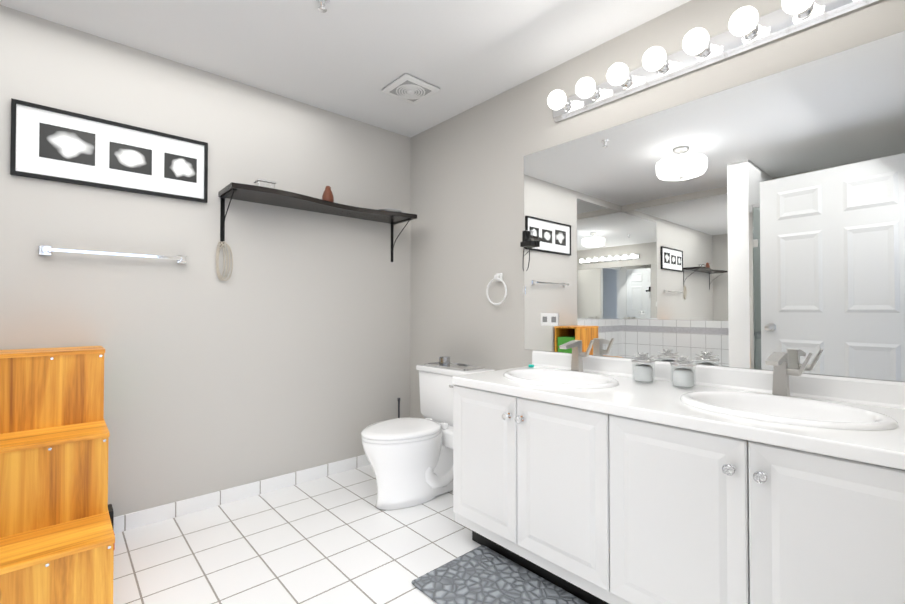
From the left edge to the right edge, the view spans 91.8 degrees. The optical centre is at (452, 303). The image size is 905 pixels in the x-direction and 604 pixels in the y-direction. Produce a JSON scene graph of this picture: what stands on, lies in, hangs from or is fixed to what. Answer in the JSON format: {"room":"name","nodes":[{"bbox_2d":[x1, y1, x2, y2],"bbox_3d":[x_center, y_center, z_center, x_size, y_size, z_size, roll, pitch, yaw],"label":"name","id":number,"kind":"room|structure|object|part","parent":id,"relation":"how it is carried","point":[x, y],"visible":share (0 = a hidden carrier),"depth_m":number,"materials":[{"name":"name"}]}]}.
{"room":"bathroom","nodes":[
{"label":"bathroom","id":0,"kind":"room"},
{"bbox_2d":[0,5,410,516],"bbox_3d":[-1.613,-0.083,2.301,3.570,2.440,0.100,1,-1,-42],"label":"wall","id":1,"kind":"structure","parent":0,"point":[284,348],"depth_m":2.46,"materials":[{"name":"grey paint"}]},
{"bbox_2d":[10,98,207,202],"bbox_3d":[-1.656,-0.730,2.188,0.773,0.332,0.023,1,-1,-42],"label":"picture frame","id":2,"kind":"object","parent":1,"relation":"attached to","point":[53,144],"visible":0.98,"depth_m":2.14,"materials":[{"name":"black"}]},
{"bbox_2d":[39,122,94,165],"bbox_3d":[-1.801,-0.742,2.055,0.197,0.156,0.002,1,-1,-42],"label":"photo","id":3,"kind":"object","parent":2,"relation":"attached to","point":[59,143],"depth_m":2.05},
{"bbox_2d":[109,142,151,174],"bbox_3d":[-1.623,-0.730,2.214,0.174,0.133,0.002,1,-1,-42],"label":"photo","id":4,"kind":"object","parent":2,"relation":"attached to","point":[125,158],"depth_m":2.21},
{"bbox_2d":[164,152,196,182],"bbox_3d":[-1.462,-0.728,2.359,0.151,0.133,0.002,1,-1,-42],"label":"photo","id":5,"kind":"object","parent":2,"relation":"attached to","point":[179,167],"depth_m":2.36},
{"bbox_2d":[38,245,185,263],"bbox_3d":[-1.645,-0.240,2.166,0.584,0.044,0.061,1,-1,-42],"label":"towel rail","id":6,"kind":"object","parent":1,"relation":"attached to","point":[49,250],"visible":1,"depth_m":2.10,"materials":[{"name":"silver metal"}]},
{"bbox_2d":[113,454,369,533],"bbox_3d":[-1.190,1.102,2.590,2.330,0.080,0.009,1,-1,-42],"label":"baseboard","id":7,"kind":"structure","parent":1,"relation":"attached to","point":[129,521],"depth_m":2.51,"materials":[{"name":"tile"}]},
{"bbox_2d":[218,182,416,261],"bbox_3d":[-0.789,-0.472,2.786,1.202,0.313,0.284,1,-1,-42],"label":"shelf board","id":8,"kind":"object","parent":1,"relation":"attached to","point":[259,194],"visible":1,"depth_m":2.64,"materials":[{"name":"black wood"}]},
{"bbox_2d":[216,241,232,280],"bbox_3d":[-1.298,-0.240,2.497,0.088,0.226,0.016,1,-1,-42],"label":"rope","id":9,"kind":"object","parent":8,"relation":"hanging from","point":[217,259],"visible":1,"depth_m":2.50,"materials":[{"name":"beige fabric"}]},
{"bbox_2d":[253,179,275,188],"bbox_3d":[-1.050,-0.658,2.452,0.100,0.046,0.080,1,-1,-42],"label":"trinket box","id":10,"kind":"object","parent":8,"relation":"on","point":[264,183],"visible":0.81,"depth_m":2.42,"materials":[{"name":"white ceramic"}]},
{"bbox_3d":[-1.050,-0.676,2.452,0.100,0.008,0.080,1,-1,-42],"label":"trinket lid","id":11,"kind":"part","parent":10,"relation":"part of","materials":[{"name":"silver metal"}]},
{"bbox_2d":[322,186,333,201],"bbox_3d":[-0.783,-0.686,2.762,0.072,0.112,0.076,1,-1,-42],"label":"vase","id":12,"kind":"object","parent":8,"relation":"on","point":[327,195],"visible":0.88,"depth_m":2.74,"materials":[{"name":"brown ceramic"}]},
{"bbox_2d":[378,208,401,211],"bbox_3d":[-0.438,-0.631,3.027,0.174,0.010,0.174,1,-1,-42],"label":"dish","id":13,"kind":"object","parent":8,"relation":"on","point":[390,209],"visible":0.4,"depth_m":2.97,"materials":[{"name":"grey ceramic"}]},
{"bbox_2d":[113,464,480,603],"bbox_3d":[-0.178,1.139,0.682,3.570,0.050,4.400,1,-1,-42],"label":"floor","id":14,"kind":"structure","parent":0,"point":[340,538],"depth_m":2.02,"materials":[{"name":"tile"}]},
{"bbox_2d":[0,346,114,603],"bbox_3d":[-1.595,0.663,1.680,0.423,0.930,0.790,1,-1,-42],"label":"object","id":15,"kind":"object","parent":14,"relation":"on","point":[57,539],"visible":1,"depth_m":1.62,"materials":[{"name":"brown wood"}]},
{"bbox_2d":[108,504,114,549],"bbox_3d":[-1.618,1.054,2.059,0.038,0.160,0.170,1,-1,-42],"label":"box","id":16,"kind":"object","parent":14,"relation":"on","point":[110,510],"visible":0.19,"depth_m":2.05,"materials":[{"name":"black"}]},
{"bbox_2d":[397,398,399,417],"bbox_3d":[-0.392,0.921,3.201,0.094,0.458,0.094,1,-1,-42],"label":"toilet brush","id":17,"kind":"object","parent":14,"relation":"on","point":[398,399],"visible":0.19,"depth_m":3.20,"materials":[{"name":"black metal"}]},
{"bbox_2d":[361,364,494,509],"bbox_3d":[-0.191,0.775,2.630,0.776,0.735,0.506,1,-1,-42],"label":"toilet","id":18,"kind":"object","parent":14,"relation":"on","point":[410,459],"visible":0.77,"depth_m":2.48,"materials":[{"name":"white ceramic"}]},
{"bbox_3d":[-0.300,0.743,2.533,0.479,0.018,0.392,1,-1,-42],"label":"seat","id":19,"kind":"part","parent":18,"relation":"part of","materials":[{"name":"white ceramic"}]},
{"bbox_3d":[-0.301,0.720,2.532,0.481,0.024,0.396,1,-1,-42],"label":"lid","id":20,"kind":"part","parent":18,"relation":"part of","materials":[{"name":"white ceramic"}]},
{"bbox_3d":[-0.288,0.947,2.541,0.503,0.388,0.384,1,-1,-42],"label":"bowl","id":21,"kind":"part","parent":18,"relation":"part of","materials":[{"name":"white ceramic"}]},
{"bbox_3d":[0.013,0.602,2.816,0.223,0.315,0.490,1,-1,-42],"label":"tank","id":22,"kind":"part","parent":18,"relation":"part of","materials":[{"name":"white ceramic"}]},
{"bbox_2d":[425,356,483,370],"bbox_3d":[0.008,0.379,2.815,0.170,0.060,0.380,1,-1,-42],"label":"tray","id":23,"kind":"object","parent":18,"relation":"on","point":[444,362],"visible":1,"depth_m":2.84,"materials":[{"name":"white"}]},
{"bbox_2d":[412,545,588,603],"bbox_3d":[0.206,1.121,1.657,0.413,0.014,0.658,1,-1,-42],"label":"bath mat","id":24,"kind":"object","parent":14,"relation":"on","point":[482,574],"visible":1,"depth_m":1.74,"materials":[{"name":"grey fabric"}]},
{"bbox_2d":[452,380,904,603],"bbox_3d":[0.772,0.752,1.647,0.668,0.752,1.669,1,-1,-42],"label":"bathroom vanity","id":25,"kind":"object","parent":14,"relation":"on","point":[585,476],"depth_m":1.34,"materials":[{"name":"white wood"}]},
{"bbox_3d":[0.137,0.683,1.933,0.020,0.598,0.384,1,-1,-42],"label":"door","id":26,"kind":"part","parent":25,"relation":"part of","materials":[{"name":"white wood"}]},
{"bbox_3d":[0.400,0.679,1.639,0.020,0.598,0.398,1,-1,-42],"label":"door","id":27,"kind":"part","parent":25,"relation":"part of","materials":[{"name":"white wood"}]},
{"bbox_2d":[452,366,904,463],"bbox_3d":[0.786,0.357,1.661,0.637,0.038,1.661,1,-1,-42],"label":"countertop","id":28,"kind":"structure","parent":25,"relation":"on","point":[638,399],"depth_m":1.32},
{"bbox_2d":[480,364,635,391],"bbox_3d":[0.477,0.403,1.985,0.404,0.150,0.549,1,-1,-42],"label":"sink","id":29,"kind":"object","parent":28,"relation":"in","point":[572,378],"depth_m":2.09,"materials":[{"name":"white ceramic"}]},
{"bbox_2d":[560,340,595,371],"bbox_3d":[0.583,0.261,2.138,0.152,0.168,0.169,1,-1,-42],"label":"faucet","id":30,"kind":"object","parent":28,"relation":"on","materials":[{"name":"silver metal"}]},
{"bbox_2d":[631,352,654,383],"bbox_3d":[0.826,0.277,1.897,0.096,0.127,0.096,1,-1,-42],"label":"jar","id":31,"kind":"object","parent":28,"relation":"on","point":[643,372],"visible":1,"depth_m":1.87,"materials":[{"name":"clear glass"}]},
{"bbox_3d":[0.826,0.234,1.898,0.096,0.041,0.096,1,-1,-42],"label":"lid","id":32,"kind":"part","parent":31,"relation":"part of","materials":[{"name":"silver metal"}]},
{"bbox_2d":[670,355,696,388],"bbox_3d":[0.932,0.275,1.771,0.096,0.127,0.096,1,-1,-42],"label":"jar","id":33,"kind":"object","parent":28,"relation":"on","point":[682,377],"visible":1,"depth_m":1.74,"materials":[{"name":"clear glass"}]},
{"bbox_3d":[0.932,0.232,1.771,0.096,0.041,0.096,1,-1,-42],"label":"lid","id":34,"kind":"part","parent":33,"relation":"part of","materials":[{"name":"silver metal"}]},
{"bbox_2d":[656,384,904,439],"bbox_3d":[1.017,0.394,1.382,0.404,0.150,0.549,1,-1,-42],"label":"sink","id":35,"kind":"object","parent":28,"relation":"in","point":[882,421],"depth_m":1.42,"materials":[{"name":"white ceramic"}]},
{"bbox_2d":[765,352,815,395],"bbox_3d":[1.134,0.252,1.524,0.152,0.168,0.169,1,-1,-42],"label":"faucet","id":36,"kind":"object","parent":28,"relation":"on","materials":[{"name":"silver metal"}]},
{"bbox_3d":[0.669,0.674,1.339,0.020,0.598,0.400,1,-1,-42],"label":"door","id":37,"kind":"part","parent":25,"relation":"part of","materials":[{"name":"white wood"}]},
{"bbox_3d":[0.939,0.670,1.038,0.020,0.598,0.400,1,-1,-42],"label":"door","id":38,"kind":"part","parent":25,"relation":"part of","materials":[{"name":"white wood"}]},
{"bbox_2d":[0,0,690,137],"bbox_3d":[-0.178,-1.351,0.718,3.570,0.050,4.400,1,-1,-42],"label":"ceiling","id":39,"kind":"structure","parent":0,"point":[351,59],"depth_m":2.17,"materials":[{"name":"white paint"}]},
{"bbox_2d":[316,0,329,12],"bbox_3d":[-0.557,-1.284,1.881,0.060,0.049,0.060,1,-1,-42],"label":"sprinkler","id":40,"kind":"object","parent":39,"relation":"attached to","point":[322,9],"visible":1,"depth_m":1.88,"materials":[{"name":"silver metal"}]},
{"bbox_2d":[381,74,439,104],"bbox_3d":[-0.253,-1.285,2.651,0.260,0.026,0.260,1,-1,-42],"label":"fan","id":41,"kind":"object","parent":39,"relation":"attached to","point":[408,88],"visible":1,"depth_m":2.62,"materials":[{"name":"white plastic"}]},
{"bbox_2d":[410,0,904,417],"bbox_3d":[1.147,-0.090,1.821,0.100,2.440,4.300,1,-1,-42],"label":"wall","id":42,"kind":"structure","parent":0,"point":[467,196],"depth_m":2.67,"materials":[{"name":"grey paint"}]},
{"bbox_2d":[486,273,506,304],"bbox_3d":[0.277,-0.087,2.686,0.039,0.198,0.168,1,-1,-42],"label":"towel ring","id":43,"kind":"object","parent":42,"relation":"attached to","point":[498,277],"visible":0.96,"depth_m":2.68,"materials":[{"name":"white plastic"}]},
{"bbox_2d":[524,31,904,381],"bbox_3d":[0.999,-0.305,1.909,0.005,1.126,1.735,1,-1,-42],"label":"vanity mirror","id":44,"kind":"object","parent":42,"relation":"attached to","point":[755,224],"visible":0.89,"depth_m":1.74,"materials":[{"name":"clear glass"}]},
{"bbox_2d":[520,230,534,270],"bbox_3d":[0.429,-0.304,2.508,0.043,0.231,0.077,1,-1,-42],"label":"hair dryer","id":45,"kind":"object","parent":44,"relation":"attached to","point":[525,242],"visible":0.96,"depth_m":2.51,"materials":[{"name":"black plastic"}]},
{"bbox_2d":[541,313,558,325],"bbox_3d":[0.534,0.089,2.414,0.005,0.070,0.115,1,-1,-42],"label":"electrical outlet plate","id":46,"kind":"object","parent":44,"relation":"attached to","point":[549,319],"visible":1,"depth_m":2.41,"materials":[{"name":"white plastic"}]},
{"bbox_2d":[548,0,881,122],"bbox_3d":[0.951,-1.054,1.852,0.165,0.116,1.328,1,-1,-42],"label":"light bar","id":47,"kind":"object","parent":42,"relation":"attached to","point":[749,28],"visible":1,"depth_m":1.79,"materials":[{"name":"silver metal"}]},
{"bbox_3d":[0.538,-1.048,2.260,0.094,0.094,0.094,1,-1,-42],"label":"bulb","id":48,"kind":"part","parent":47,"relation":"part of","materials":[{"name":"white glass"}]},
{"bbox_3d":[0.648,-1.050,2.136,0.094,0.094,0.094,1,-1,-42],"label":"bulb","id":49,"kind":"part","parent":47,"relation":"part of","materials":[{"name":"white glass"}]},
{"bbox_3d":[0.759,-1.052,2.013,0.094,0.094,0.094,1,-1,-42],"label":"bulb","id":50,"kind":"part","parent":47,"relation":"part of","materials":[{"name":"white glass"}]},
{"bbox_3d":[0.869,-1.054,1.890,0.094,0.094,0.094,1,-1,-42],"label":"bulb","id":51,"kind":"part","parent":47,"relation":"part of","materials":[{"name":"white glass"}]},
{"bbox_3d":[0.980,-1.056,1.767,0.094,0.094,0.094,1,-1,-42],"label":"bulb","id":52,"kind":"part","parent":47,"relation":"part of","materials":[{"name":"white glass"}]},
{"bbox_3d":[1.090,-1.057,1.643,0.094,0.094,0.094,1,-1,-42],"label":"bulb","id":53,"kind":"part","parent":47,"relation":"part of","materials":[{"name":"white glass"}]},
{"bbox_3d":[1.201,-1.059,1.520,0.094,0.094,0.094,1,-1,-42],"label":"bulb","id":54,"kind":"part","parent":47,"relation":"part of","materials":[{"name":"white glass"}]},
{"bbox_2d":[532,350,904,407],"bbox_3d":[1.012,0.301,1.864,0.031,0.085,1.661,1,-1,-42],"label":"backsplash","id":55,"kind":"structure","parent":42,"relation":"attached to","point":[869,391],"depth_m":1.68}
]}

